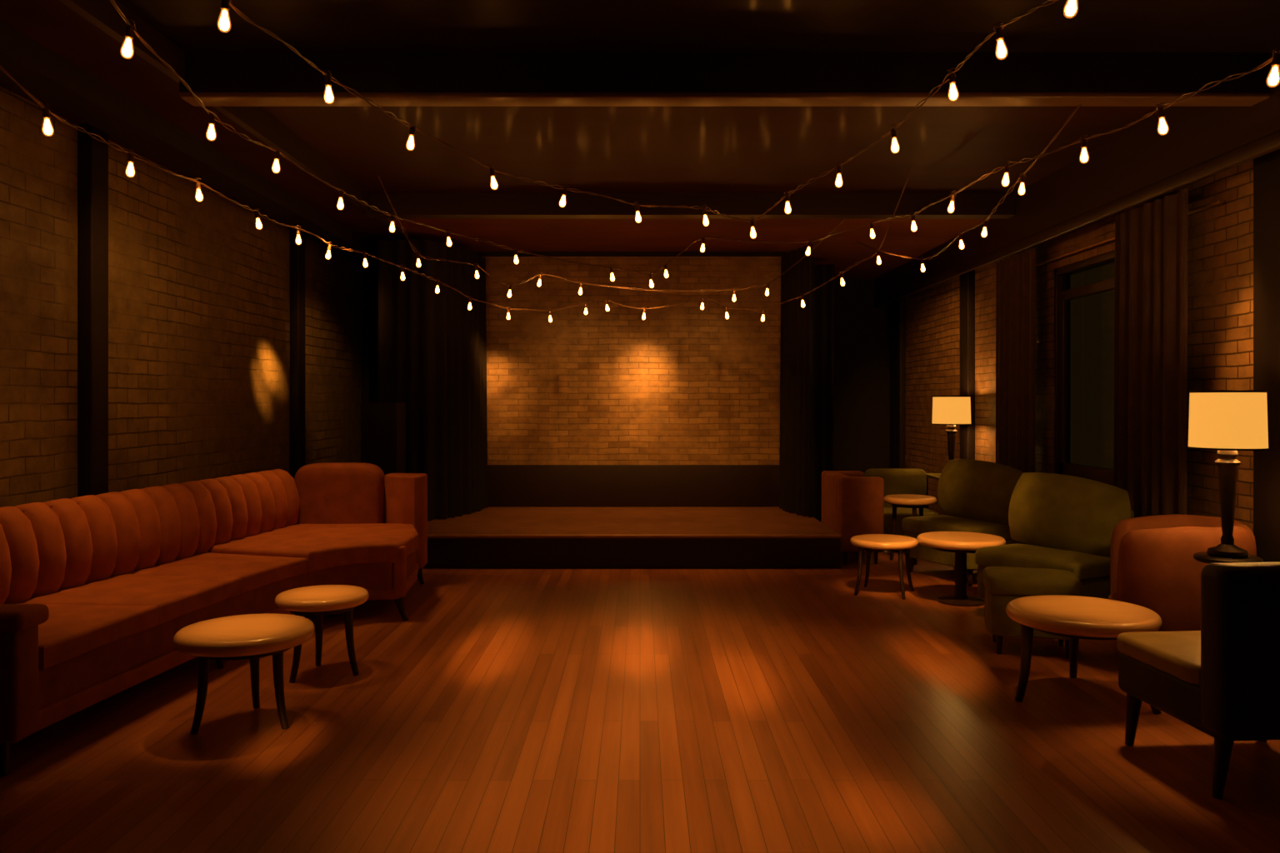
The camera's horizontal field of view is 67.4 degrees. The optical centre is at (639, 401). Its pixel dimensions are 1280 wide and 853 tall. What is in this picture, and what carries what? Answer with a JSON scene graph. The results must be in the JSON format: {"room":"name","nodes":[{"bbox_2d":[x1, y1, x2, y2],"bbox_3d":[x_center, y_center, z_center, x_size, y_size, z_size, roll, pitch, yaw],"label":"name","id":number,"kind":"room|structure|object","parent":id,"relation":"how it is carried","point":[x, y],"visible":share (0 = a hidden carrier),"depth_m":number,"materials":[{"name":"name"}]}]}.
{"room":"entertainment venue","nodes":[
{"label":"entertainment venue","id":0,"kind":"room"},
{"bbox_2d":[0,86,378,507],"bbox_3d":[-3.550,-0.300,6.050,0.200,3.600,15.100,0,0,0],"label":"wall","id":1,"kind":"structure","parent":0,"point":[199,294],"depth_m":6.91,"materials":[{"name":"brick"}]},
{"bbox_2d":[77,125,108,496],"bbox_3d":[-3.405,-0.100,5.980,0.090,3.200,0.190,0,0,0],"label":"trim","id":2,"kind":"structure","parent":1,"relation":"attached to","point":[92,154],"depth_m":5.90,"materials":[{"name":"black paint"}]},
{"bbox_2d":[0,20,378,269],"bbox_3d":[-2.975,-1.630,5.950,0.250,0.140,14.900,0,0,0],"label":"trim","id":3,"kind":"structure","parent":1,"relation":"attached to","point":[48,77],"depth_m":5.71,"materials":[{"name":"black paint"}]},
{"bbox_2d":[0,0,404,272],"bbox_3d":[-2.925,-1.760,5.950,1.050,0.120,14.900,0,0,0],"label":"trim","id":4,"kind":"structure","parent":1,"relation":"attached to","point":[52,24],"depth_m":5.42,"materials":[{"name":"black wood"}]},
{"bbox_2d":[290,229,305,478],"bbox_3d":[-3.405,-0.100,9.550,0.090,3.200,0.200,0,0,0],"label":"trim","id":5,"kind":"structure","parent":1,"relation":"attached to","point":[297,252],"depth_m":9.45,"materials":[{"name":"black paint"}]},
{"bbox_2d":[361,265,373,402],"bbox_3d":[-3.405,-0.100,12.000,0.090,3.200,0.200,0,0,0],"label":"trim","id":6,"kind":"structure","parent":1,"relation":"attached to","point":[367,272],"depth_m":11.90,"materials":[{"name":"black paint"}]},
{"bbox_2d":[482,256,780,464],"bbox_3d":[-0.050,-0.300,11.100,3.800,3.600,0.200,0,0,0],"label":"wall","id":7,"kind":"structure","parent":0,"point":[683,384],"depth_m":11.00,"materials":[{"name":"brick"}]},
{"bbox_2d":[474,251,789,256],"bbox_3d":[-0.050,-1.685,10.975,3.800,0.050,0.050,0,0,0],"label":"trim","id":8,"kind":"structure","parent":7,"relation":"attached to","point":[480,253],"depth_m":10.95,"materials":[{"name":"black paint"}]},
{"bbox_2d":[487,465,779,507],"bbox_3d":[-0.050,0.963,10.960,3.800,0.475,0.080,0,0,0],"label":"trim","id":9,"kind":"structure","parent":7,"relation":"attached to","point":[508,486],"depth_m":10.92,"materials":[{"name":"brown wood"}]},
{"bbox_2d":[0,551,1279,852],"bbox_3d":[0.125,1.550,6.050,7.550,0.100,15.100,0,0,0],"label":"floor","id":10,"kind":"structure","parent":0,"point":[511,710],"depth_m":4.32,"materials":[{"name":"brown wood"}]},
{"bbox_2d":[0,462,427,776],"bbox_3d":[-2.448,1.006,5.880,1.523,1.012,4.344,0,0,8],"label":"couch","id":11,"kind":"object","parent":10,"relation":"on","point":[96,592],"visible":0.9,"depth_m":5.53,"materials":[{"name":"orange fabric"}]},
{"bbox_2d":[15,603,158,669],"bbox_3d":[-2.782,1.056,4.405,0.771,0.119,0.848,0,0,0],"label":"seat cushion","id":12,"kind":"object","parent":11,"relation":"on","point":[71,632],"depth_m":4.40,"materials":[{"name":"orange fabric"}]},
{"bbox_2d":[19,574,241,624],"bbox_3d":[-2.725,1.056,5.201,0.755,0.119,0.836,0,0,7],"label":"seat cushion","id":13,"kind":"object","parent":11,"relation":"on","point":[175,597],"depth_m":5.11,"materials":[{"name":"orange fabric"}]},
{"bbox_2d":[130,552,307,594],"bbox_3d":[-2.588,1.056,5.996,0.796,0.119,0.795,0,0,9],"label":"seat cushion","id":14,"kind":"object","parent":11,"relation":"on","point":[256,572],"depth_m":5.90,"materials":[{"name":"orange fabric"}]},
{"bbox_2d":[208,523,418,572],"bbox_3d":[-2.280,1.038,6.982,1.267,0.144,1.512,0,0,0],"label":"seat cushion","id":15,"kind":"object","parent":11,"relation":"on","point":[325,547],"depth_m":6.60,"materials":[{"name":"orange fabric"}]},
{"bbox_2d":[173,613,314,734],"bbox_3d":[-1.839,1.277,4.480,0.612,0.454,0.612,0,0,0],"label":"round table","id":16,"kind":"object","parent":10,"relation":"on","point":[252,637],"visible":1,"depth_m":4.35,"materials":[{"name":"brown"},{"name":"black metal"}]},
{"bbox_2d":[275,585,369,683],"bbox_3d":[-1.747,1.277,5.282,0.492,0.454,0.492,0,0,0],"label":"round table","id":17,"kind":"object","parent":10,"relation":"on","point":[317,601],"visible":0.97,"depth_m":5.20,"materials":[{"name":"brown wood"}]},
{"bbox_2d":[423,507,840,568],"bbox_3d":[-0.475,1.347,9.787,4.550,0.306,2.405,0,0,0],"label":"stage","id":18,"kind":"object","parent":10,"relation":"on","point":[490,537],"visible":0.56,"depth_m":8.62,"materials":[{"name":"wood"}]},
{"bbox_2d":[360,402,405,474],"bbox_3d":[-2.450,0.604,9.175,0.340,1.188,0.350,0,0,0],"label":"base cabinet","id":19,"kind":"object","parent":18,"relation":"on","point":[382,424],"visible":0.53,"depth_m":9.00,"materials":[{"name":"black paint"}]},
{"bbox_2d":[378,239,488,520],"bbox_3d":[-2.015,-0.212,10.101,0.470,2.815,1.488,0,0,36],"label":"stage curtain","id":20,"kind":"object","parent":18,"relation":"on","point":[432,348],"visible":0.91,"depth_m":9.75,"materials":[{"name":"black fabric"}]},
{"bbox_2d":[779,244,813,517],"bbox_3d":[1.666,-0.212,10.350,0.157,2.815,0.945,0,0,-10],"label":"stage curtain","id":21,"kind":"object","parent":18,"relation":"on","point":[796,451],"visible":0.98,"depth_m":10.26,"materials":[{"name":"black fabric"}]},
{"bbox_2d":[821,470,884,564],"bbox_3d":[2.035,1.100,9.250,0.410,0.800,0.920,0,0,0],"label":"armchair","id":22,"kind":"object","parent":10,"relation":"on","point":[852,503],"visible":0.7,"depth_m":8.79,"materials":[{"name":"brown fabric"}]},
{"bbox_2d":[850,534,918,599],"bbox_3d":[1.912,1.287,7.516,0.518,0.434,0.518,0,0,0],"label":"round table","id":23,"kind":"object","parent":10,"relation":"on","point":[899,544],"visible":0.99,"depth_m":7.42,"materials":[{"name":"brown wood"}]},
{"bbox_2d":[864,468,939,535],"bbox_3d":[2.660,1.100,9.780,0.640,0.800,0.620,0,0,0],"label":"armchair","id":24,"kind":"object","parent":10,"relation":"on","point":[897,481],"visible":0.36,"depth_m":9.91,"materials":[{"name":"green fabric"}]},
{"bbox_2d":[884,494,936,564],"bbox_3d":[2.530,1.196,8.994,0.481,0.612,0.481,0,0,0],"label":"round table","id":25,"kind":"object","parent":10,"relation":"on","point":[906,501],"visible":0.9,"depth_m":8.87,"materials":[{"name":"brown wood"}]},
{"bbox_2d":[925,473,940,509],"bbox_3d":[3.210,1.133,9.800,0.420,0.735,0.900,0,0,0],"label":"console table","id":26,"kind":"object","parent":10,"relation":"on","point":[933,476],"visible":0.02,"depth_m":10.07,"materials":[{"name":"brown wood"}]},
{"bbox_2d":[931,395,971,460],"bbox_3d":[3.180,0.354,9.800,0.384,0.821,0.384,0,0,0],"label":"table lamp","id":27,"kind":"object","parent":26,"relation":"on","point":[951,411],"visible":0.89,"depth_m":9.66,"materials":[{"name":"fabric"}]},
{"bbox_2d":[916,531,1005,606],"bbox_3d":[2.400,1.255,7.182,0.633,0.490,0.633,0,0,0],"label":"round table","id":28,"kind":"object","parent":10,"relation":"on","point":[962,543],"visible":0.94,"depth_m":7.12,"materials":[{"name":"brown wood"}]},
{"bbox_2d":[902,459,1022,586],"bbox_3d":[2.778,1.006,8.228,0.700,0.991,0.991,0,0,-24],"label":"armchair","id":29,"kind":"object","parent":10,"relation":"on","point":[974,496],"visible":0.73,"depth_m":8.11,"materials":[{"name":"green fabric"}]},
{"bbox_2d":[902,515,1011,539],"bbox_3d":[2.705,1.067,8.196,0.540,0.135,0.850,0,0,-24],"label":"seat cushion","id":30,"kind":"object","parent":29,"relation":"on","point":[913,526],"depth_m":8.04,"materials":[{"name":"green fabric"}]},
{"bbox_2d":[937,459,1022,525],"bbox_3d":[2.934,0.790,8.297,0.315,0.559,0.991,0,0,-24],"label":"cushion","id":31,"kind":"object","parent":29,"relation":"on","point":[975,490],"depth_m":8.15,"materials":[{"name":"green fabric"}]},
{"bbox_2d":[982,566,1082,659],"bbox_3d":[2.360,1.259,5.800,0.530,0.482,0.450,0,0,16],"label":"footstool","id":32,"kind":"object","parent":10,"relation":"on","point":[1002,585],"visible":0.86,"depth_m":5.64,"materials":[{"name":"green fabric"}]},
{"bbox_2d":[982,566,1082,596],"bbox_3d":[2.360,1.077,5.800,0.530,0.117,0.450,0,0,16],"label":"seat cushion","id":33,"kind":"object","parent":32,"relation":"on","point":[997,581],"depth_m":5.63,"materials":[{"name":"green fabric"}]},
{"bbox_2d":[975,472,1134,616],"bbox_3d":[2.807,1.004,6.541,0.680,0.995,0.921,0,0,-32],"label":"armchair","id":34,"kind":"object","parent":10,"relation":"on","point":[1061,522],"visible":0.59,"depth_m":6.44,"materials":[{"name":"green fabric"}]},
{"bbox_2d":[975,543,1110,580],"bbox_3d":[2.739,1.067,6.498,0.520,0.135,0.790,0,0,-32],"label":"seat cushion","id":35,"kind":"object","parent":34,"relation":"on","point":[1087,564],"depth_m":6.33,"materials":[{"name":"green fabric"}]},
{"bbox_2d":[1008,472,1130,557],"bbox_3d":[2.943,0.790,6.625,0.315,0.568,0.921,0,0,-32],"label":"cushion","id":36,"kind":"object","parent":34,"relation":"on","point":[1073,514],"depth_m":6.49,"materials":[{"name":"green fabric"}]},
{"bbox_2d":[1005,595,1162,714],"bbox_3d":[2.239,1.278,4.877,0.729,0.456,0.719,0,0,0],"label":"round table","id":37,"kind":"object","parent":10,"relation":"on","point":[1074,617],"visible":0.88,"depth_m":4.79,"materials":[{"name":"brown wood"}]},
{"bbox_2d":[1108,514,1256,631],"bbox_3d":[3.049,1.085,5.432,0.722,0.830,0.764,0,0,22],"label":"barrel chair","id":38,"kind":"object","parent":10,"relation":"on","point":[1153,567],"visible":0.41,"depth_m":5.14,"materials":[{"name":"brown fabric"}]},
{"bbox_2d":[1116,562,1279,799],"bbox_3d":[2.469,1.059,3.942,0.700,0.887,0.745,0,0,-5],"label":"armchair","id":39,"kind":"object","parent":10,"relation":"on","point":[1222,679],"visible":1,"depth_m":3.58,"materials":[{"name":"leather"}]},
{"bbox_2d":[1116,630,1200,685],"bbox_3d":[2.462,1.058,4.022,0.680,0.095,0.585,0,0,-5],"label":"seat cushion","id":40,"kind":"object","parent":39,"relation":"on","point":[1175,657],"depth_m":4.00,"materials":[{"name":"beige fabric"}]},
{"bbox_2d":[1193,551,1263,564],"bbox_3d":[2.950,1.137,4.820,0.300,0.725,0.300,0,0,0],"label":"side table","id":41,"kind":"object","parent":10,"relation":"on","point":[1202,557],"visible":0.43,"depth_m":4.74,"materials":[{"name":"brown wood"}]},
{"bbox_2d":[1187,390,1269,559],"bbox_3d":[2.950,0.360,4.820,0.348,0.829,0.348,0,0,0],"label":"table lamp","id":42,"kind":"object","parent":41,"relation":"on","point":[1227,422],"visible":1,"depth_m":4.72,"materials":[{"name":"linen"},{"name":"metal"},{"name":"dark wood"}]},
{"bbox_2d":[387,219,989,279],"bbox_3d":[0.025,-1.905,11.025,6.950,0.390,5.150,0,0,0],"label":"ceiling","id":43,"kind":"structure","parent":0,"point":[842,250],"depth_m":9.82,"materials":[{"name":"brown paint"}]},
{"bbox_2d":[377,175,844,301],"bbox_3d":[-0.257,-1.391,8.831,4.137,0.842,1.307,0,0,-14],"label":"string light","id":44,"kind":"object","parent":43,"relation":"hanging from","point":[418,264],"visible":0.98,"depth_m":9.13,"materials":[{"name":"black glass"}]},
{"bbox_2d":[856,103,1081,271],"bbox_3d":[2.441,-1.437,7.650,0.295,0.534,5.102,0,0,0],"label":"string light","id":45,"kind":"object","parent":43,"relation":"hanging from","point":[1022,177],"visible":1,"depth_m":6.74,"materials":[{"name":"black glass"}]},
{"bbox_2d":[982,220,987,226],"bbox_3d":[2.516,-1.296,6.997,0.029,0.044,0.029,11,13,41],"label":"socket","id":46,"kind":"object","parent":45,"relation":"attached to","point":[985,222],"depth_m":6.99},
{"bbox_2d":[1020,175,1024,182],"bbox_3d":[2.351,-1.369,5.897,0.029,0.044,0.029,10,12,43],"label":"socket","id":47,"kind":"object","parent":45,"relation":"attached to","point":[1022,177],"depth_m":5.89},
{"bbox_2d":[117,0,1279,193],"bbox_3d":[0.025,-1.960,3.475,6.950,0.280,9.950,0,0,0],"label":"ceiling","id":48,"kind":"structure","parent":0,"point":[593,149],"depth_m":6.00,"materials":[{"name":"brown paint"}]},
{"bbox_2d":[58,0,414,239],"bbox_3d":[-2.395,-1.745,5.950,0.050,0.150,14.900,0,0,0],"label":"trim","id":49,"kind":"structure","parent":48,"relation":"attached to","point":[102,14],"depth_m":5.56,"materials":[{"name":"brown wood"}]},
{"bbox_2d":[0,65,913,322],"bbox_3d":[-1.253,-1.313,7.037,7.497,1.002,4.064,0,0,-43],"label":"string light","id":50,"kind":"object","parent":48,"relation":"hanging from","point":[47,129],"visible":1,"depth_m":7.35,"materials":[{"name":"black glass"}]},
{"bbox_2d":[42,107,50,119],"bbox_3d":[-2.597,-1.262,4.199,0.029,0.044,0.029,-6,3,-37],"label":"socket","id":51,"kind":"object","parent":50,"relation":"attached to","point":[46,111],"depth_m":4.19,"materials":[{"name":"black plastic"}]},
{"bbox_2d":[127,153,134,162],"bbox_3d":[-2.598,-1.245,4.900,0.029,0.044,0.029,2,1,-23],"label":"socket","id":52,"kind":"object","parent":50,"relation":"attached to","point":[131,156],"depth_m":4.89,"materials":[{"name":"black plastic"}]},
{"bbox_2d":[195,180,200,189],"bbox_3d":[-2.579,-1.263,5.602,0.029,0.044,0.029,-9,-6,0],"label":"socket","id":53,"kind":"object","parent":50,"relation":"attached to","point":[197,184],"depth_m":5.59,"materials":[{"name":"brown plastic"}]},
{"bbox_2d":[255,210,259,218],"bbox_3d":[-2.553,-1.246,6.399,0.029,0.044,0.029,-10,2,18],"label":"socket","id":54,"kind":"object","parent":50,"relation":"attached to","point":[257,212],"depth_m":6.39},
{"bbox_2d":[219,0,1076,238],"bbox_3d":[-0.011,-1.431,4.415,2.970,0.763,4.029,0,0,0],"label":"string light","id":55,"kind":"object","parent":48,"relation":"hanging from","point":[1071,8],"visible":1,"depth_m":4.58,"materials":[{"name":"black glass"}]},
{"bbox_2d":[220,0,229,10],"bbox_3d":[-1.468,-1.412,3.398,0.029,0.044,0.029,7,7,7],"label":"socket","id":56,"kind":"object","parent":55,"relation":"attached to","point":[225,3],"depth_m":3.39,"materials":[{"name":"black plastic"}]},
{"bbox_2d":[325,75,331,86],"bbox_3d":[-1.364,-1.405,4.199,0.029,0.044,0.029,0,5,25],"label":"socket","id":57,"kind":"object","parent":55,"relation":"attached to","point":[327,77],"depth_m":4.19,"materials":[{"name":"black plastic"}]},
{"bbox_2d":[409,126,414,135],"bbox_3d":[-1.164,-1.381,4.900,0.029,0.044,0.029,6,-1,-32],"label":"socket","id":58,"kind":"object","parent":55,"relation":"attached to","point":[412,129],"depth_m":4.89,"materials":[{"name":"black plastic"}]},
{"bbox_2d":[489,168,494,176],"bbox_3d":[-0.848,-1.314,5.499,0.029,0.044,0.029,-7,5,31],"label":"socket","id":59,"kind":"object","parent":55,"relation":"attached to","point":[492,171],"depth_m":5.49,"materials":[{"name":"black plastic"}]},
{"bbox_2d":[561,187,566,195],"bbox_3d":[-0.471,-1.313,6.000,0.029,0.044,0.029,10,0,27],"label":"socket","id":60,"kind":"object","parent":55,"relation":"attached to","point":[564,192],"depth_m":5.99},
{"bbox_2d":[635,204,639,211],"bbox_3d":[-0.018,-1.272,6.300,0.029,0.044,0.029,-6,1,35],"label":"socket","id":61,"kind":"object","parent":55,"relation":"attached to","point":[637,206],"depth_m":6.29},
{"bbox_2d":[702,208,707,214],"bbox_3d":[0.431,-1.268,6.397,0.029,0.044,0.029,-9,9,-9],"label":"socket","id":62,"kind":"object","parent":55,"relation":"attached to","point":[704,210],"depth_m":6.39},
{"bbox_2d":[750,220,754,227],"bbox_3d":[0.725,-1.150,6.202,0.029,0.044,0.029,1,-9,-41],"label":"socket","id":63,"kind":"object","parent":55,"relation":"attached to","point":[752,222],"depth_m":6.19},
{"bbox_2d":[785,194,789,202],"bbox_3d":[0.906,-1.251,5.902,0.029,0.044,0.029,-1,-5,-10],"label":"socket","id":64,"kind":"object","parent":55,"relation":"attached to","point":[787,196],"depth_m":5.89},
{"bbox_2d":[836,165,841,174],"bbox_3d":[1.120,-1.305,5.398,0.029,0.044,0.029,1,5,10],"label":"socket","id":65,"kind":"object","parent":55,"relation":"attached to","point":[839,167],"depth_m":5.39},
{"bbox_2d":[890,128,897,138],"bbox_3d":[1.269,-1.342,4.799,0.029,0.044,0.029,-5,4,15],"label":"socket","id":66,"kind":"object","parent":55,"relation":"attached to","point":[893,132],"depth_m":4.79,"materials":[{"name":"black plastic"}]},
{"bbox_2d":[949,73,955,84],"bbox_3d":[1.366,-1.416,4.200,0.029,0.044,0.029,-4,0,-7],"label":"socket","id":67,"kind":"object","parent":55,"relation":"attached to","point":[952,76],"depth_m":4.19,"materials":[{"name":"black plastic"}]},
{"bbox_2d":[995,27,1004,40],"bbox_3d":[1.386,-1.418,3.701,0.029,0.044,0.029,-1,-5,-41],"label":"socket","id":68,"kind":"object","parent":55,"relation":"attached to","point":[999,34],"depth_m":3.69,"materials":[{"name":"black plastic"}]},
{"bbox_2d":[365,193,1015,219],"bbox_3d":[0.550,-1.725,8.470,5.900,0.190,0.180,0,0,0],"label":"ceiling beam","id":69,"kind":"structure","parent":48,"relation":"attached to","point":[407,206],"depth_m":8.38,"materials":[{"name":"brown wood"}]},
{"bbox_2d":[110,0,1279,287],"bbox_3d":[0.185,-1.405,5.460,4.437,0.812,5.921,0,0,0],"label":"string light","id":70,"kind":"object","parent":48,"relation":"hanging from","point":[127,51],"visible":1,"depth_m":5.00,"materials":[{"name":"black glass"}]},
{"bbox_2d":[125,25,134,38],"bbox_3d":[-1.912,-1.388,3.598,0.029,0.044,0.029,9,5,-19],"label":"socket","id":71,"kind":"object","parent":70,"relation":"attached to","point":[129,30],"depth_m":3.59,"materials":[{"name":"black plastic"}]},
{"bbox_2d":[208,114,214,124],"bbox_3d":[-2.006,-1.325,4.497,0.029,0.044,0.029,8,8,16],"label":"socket","id":72,"kind":"object","parent":70,"relation":"attached to","point":[212,117],"depth_m":4.49,"materials":[{"name":"black plastic"}]},
{"bbox_2d":[274,151,279,159],"bbox_3d":[-1.968,-1.336,5.201,0.029,0.044,0.029,4,-5,-28],"label":"socket","id":73,"kind":"object","parent":70,"relation":"attached to","point":[277,153],"depth_m":5.19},
{"bbox_2d":[338,190,343,198],"bbox_3d":[-1.869,-1.297,6.000,0.029,0.044,0.029,2,0,36],"label":"socket","id":74,"kind":"object","parent":70,"relation":"attached to","point":[341,192],"depth_m":5.99,"materials":[{"name":"black plastic"}]},
{"bbox_2d":[390,215,394,222],"bbox_3d":[-1.752,-1.297,6.800,0.029,0.044,0.029,1,-1,21],"label":"socket","id":75,"kind":"object","parent":70,"relation":"attached to","point":[392,217],"depth_m":6.79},
{"bbox_2d":[910,214,915,220],"bbox_3d":[1.905,-1.284,6.698,0.029,0.044,0.029,-7,5,-1],"label":"socket","id":76,"kind":"object","parent":70,"relation":"attached to","point":[912,216],"depth_m":6.69,"materials":[{"name":"black plastic"}]},
{"bbox_2d":[950,194,954,201],"bbox_3d":[1.988,-1.296,6.099,0.029,0.044,0.029,10,2,29],"label":"socket","id":77,"kind":"object","parent":70,"relation":"attached to","point":[952,196],"depth_m":6.09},
{"bbox_2d":[1004,164,1009,173],"bbox_3d":[2.064,-1.310,5.398,0.029,0.044,0.029,7,7,23],"label":"socket","id":78,"kind":"object","parent":70,"relation":"attached to","point":[1007,167],"depth_m":5.39,"materials":[{"name":"black plastic"}]},
{"bbox_2d":[1080,138,1087,148],"bbox_3d":[2.221,-1.292,4.800,0.029,0.044,0.029,-1,1,12],"label":"socket","id":79,"kind":"object","parent":70,"relation":"attached to","point":[1083,141],"depth_m":4.79,"materials":[{"name":"black plastic"}]},
{"bbox_2d":[1157,107,1164,118],"bbox_3d":[2.334,-1.295,4.299,0.029,0.044,0.029,-8,2,-16],"label":"socket","id":80,"kind":"object","parent":70,"relation":"attached to","point":[1161,110],"depth_m":4.29,"materials":[{"name":"black plastic"}]},
{"bbox_2d":[1270,53,1279,66],"bbox_3d":[2.386,-1.282,3.599,0.029,0.044,0.029,3,5,-40],"label":"socket","id":81,"kind":"object","parent":70,"relation":"attached to","point":[1275,58],"depth_m":3.59,"materials":[{"name":"black plastic"}]},
{"bbox_2d":[179,52,1269,92],"bbox_3d":[0.550,-1.718,5.085,5.900,0.205,0.170,0,0,0],"label":"beam","id":82,"kind":"structure","parent":48,"relation":"attached to","point":[204,72],"depth_m":5.00,"materials":[{"name":"black paint"}]},
{"bbox_2d":[180,91,1269,106],"bbox_3d":[0.550,-1.600,5.080,5.900,0.030,0.160,0,0,0],"label":"trim","id":83,"kind":"structure","parent":48,"relation":"attached to","point":[208,98],"depth_m":5.00,"materials":[{"name":"brown wood"}]},
{"bbox_2d":[834,279,889,474],"bbox_3d":[0.025,-0.300,13.500,6.950,3.600,0.200,0,0,0],"label":"wall","id":84,"kind":"structure","parent":0,"point":[862,331],"depth_m":13.40,"materials":[{"name":"black paint"}]},
{"bbox_2d":[874,130,1279,308],"bbox_3d":[3.280,-1.345,5.950,0.040,0.090,14.900,0,0,0],"label":"trim","id":85,"kind":"structure","parent":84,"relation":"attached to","point":[1268,143],"depth_m":6.50,"materials":[{"name":"brown wood"}]},
{"bbox_2d":[905,160,1253,533],"bbox_3d":[3.560,-0.300,6.050,0.120,3.600,15.100,0,0,0],"label":"wall","id":86,"kind":"structure","parent":0,"point":[1220,258],"depth_m":7.49,"materials":[{"name":"brick"}]},
{"bbox_2d":[890,297,904,468],"bbox_3d":[3.460,0.060,12.900,0.080,2.880,0.500,0,0,0],"label":"trim","id":87,"kind":"structure","parent":86,"relation":"attached to","point":[897,307],"depth_m":12.73,"materials":[{"name":"black paint"}]},
{"bbox_2d":[960,270,974,459],"bbox_3d":[3.460,0.060,10.150,0.080,2.880,0.260,0,0,0],"label":"trim","id":88,"kind":"structure","parent":86,"relation":"attached to","point":[967,279],"depth_m":10.02,"materials":[{"name":"black paint"}]},
{"bbox_2d":[995,248,1035,473],"bbox_3d":[3.350,0.080,8.550,0.124,2.760,0.860,0,0,0],"label":"window curtain","id":89,"kind":"object","parent":86,"relation":"hanging from","point":[1015,275],"visible":0.62,"depth_m":8.53,"materials":[{"name":"brown fabric"}]},
{"bbox_2d":[875,46,1279,301],"bbox_3d":[3.390,-1.600,5.950,0.220,0.440,14.900,0,0,0],"label":"trim","id":90,"kind":"structure","parent":86,"relation":"attached to","point":[1142,157],"depth_m":6.66,"materials":[{"name":"brown wood"}]},
{"bbox_2d":[1054,250,1114,485],"bbox_3d":[3.530,-0.200,7.420,0.180,1.840,1.500,0,0,0],"label":"window","id":91,"kind":"structure","parent":86,"relation":"in","point":[1084,290],"depth_m":7.64,"materials":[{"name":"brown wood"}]},
{"bbox_2d":[1035,199,1224,266],"bbox_3d":[3.455,-1.190,7.400,0.026,0.026,3.400,0,0,0],"label":"curtain rod","id":92,"kind":"object","parent":86,"relation":"attached to","point":[1221,201],"visible":0.6,"depth_m":7.20,"materials":[{"name":"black metal"}]},
{"bbox_2d":[1113,188,1188,517],"bbox_3d":[3.350,0.080,6.290,0.130,2.760,0.860,0,0,0],"label":"window curtain","id":93,"kind":"object","parent":86,"relation":"hanging from","point":[1150,462],"visible":0.7,"depth_m":6.27,"materials":[{"name":"brown fabric"}]},
{"bbox_2d":[1253,149,1279,562],"bbox_3d":[3.460,0.060,5.200,0.080,2.880,0.320,0,0,0],"label":"trim","id":94,"kind":"structure","parent":86,"relation":"attached to","point":[1267,167],"depth_m":5.24,"materials":[{"name":"black paint"}]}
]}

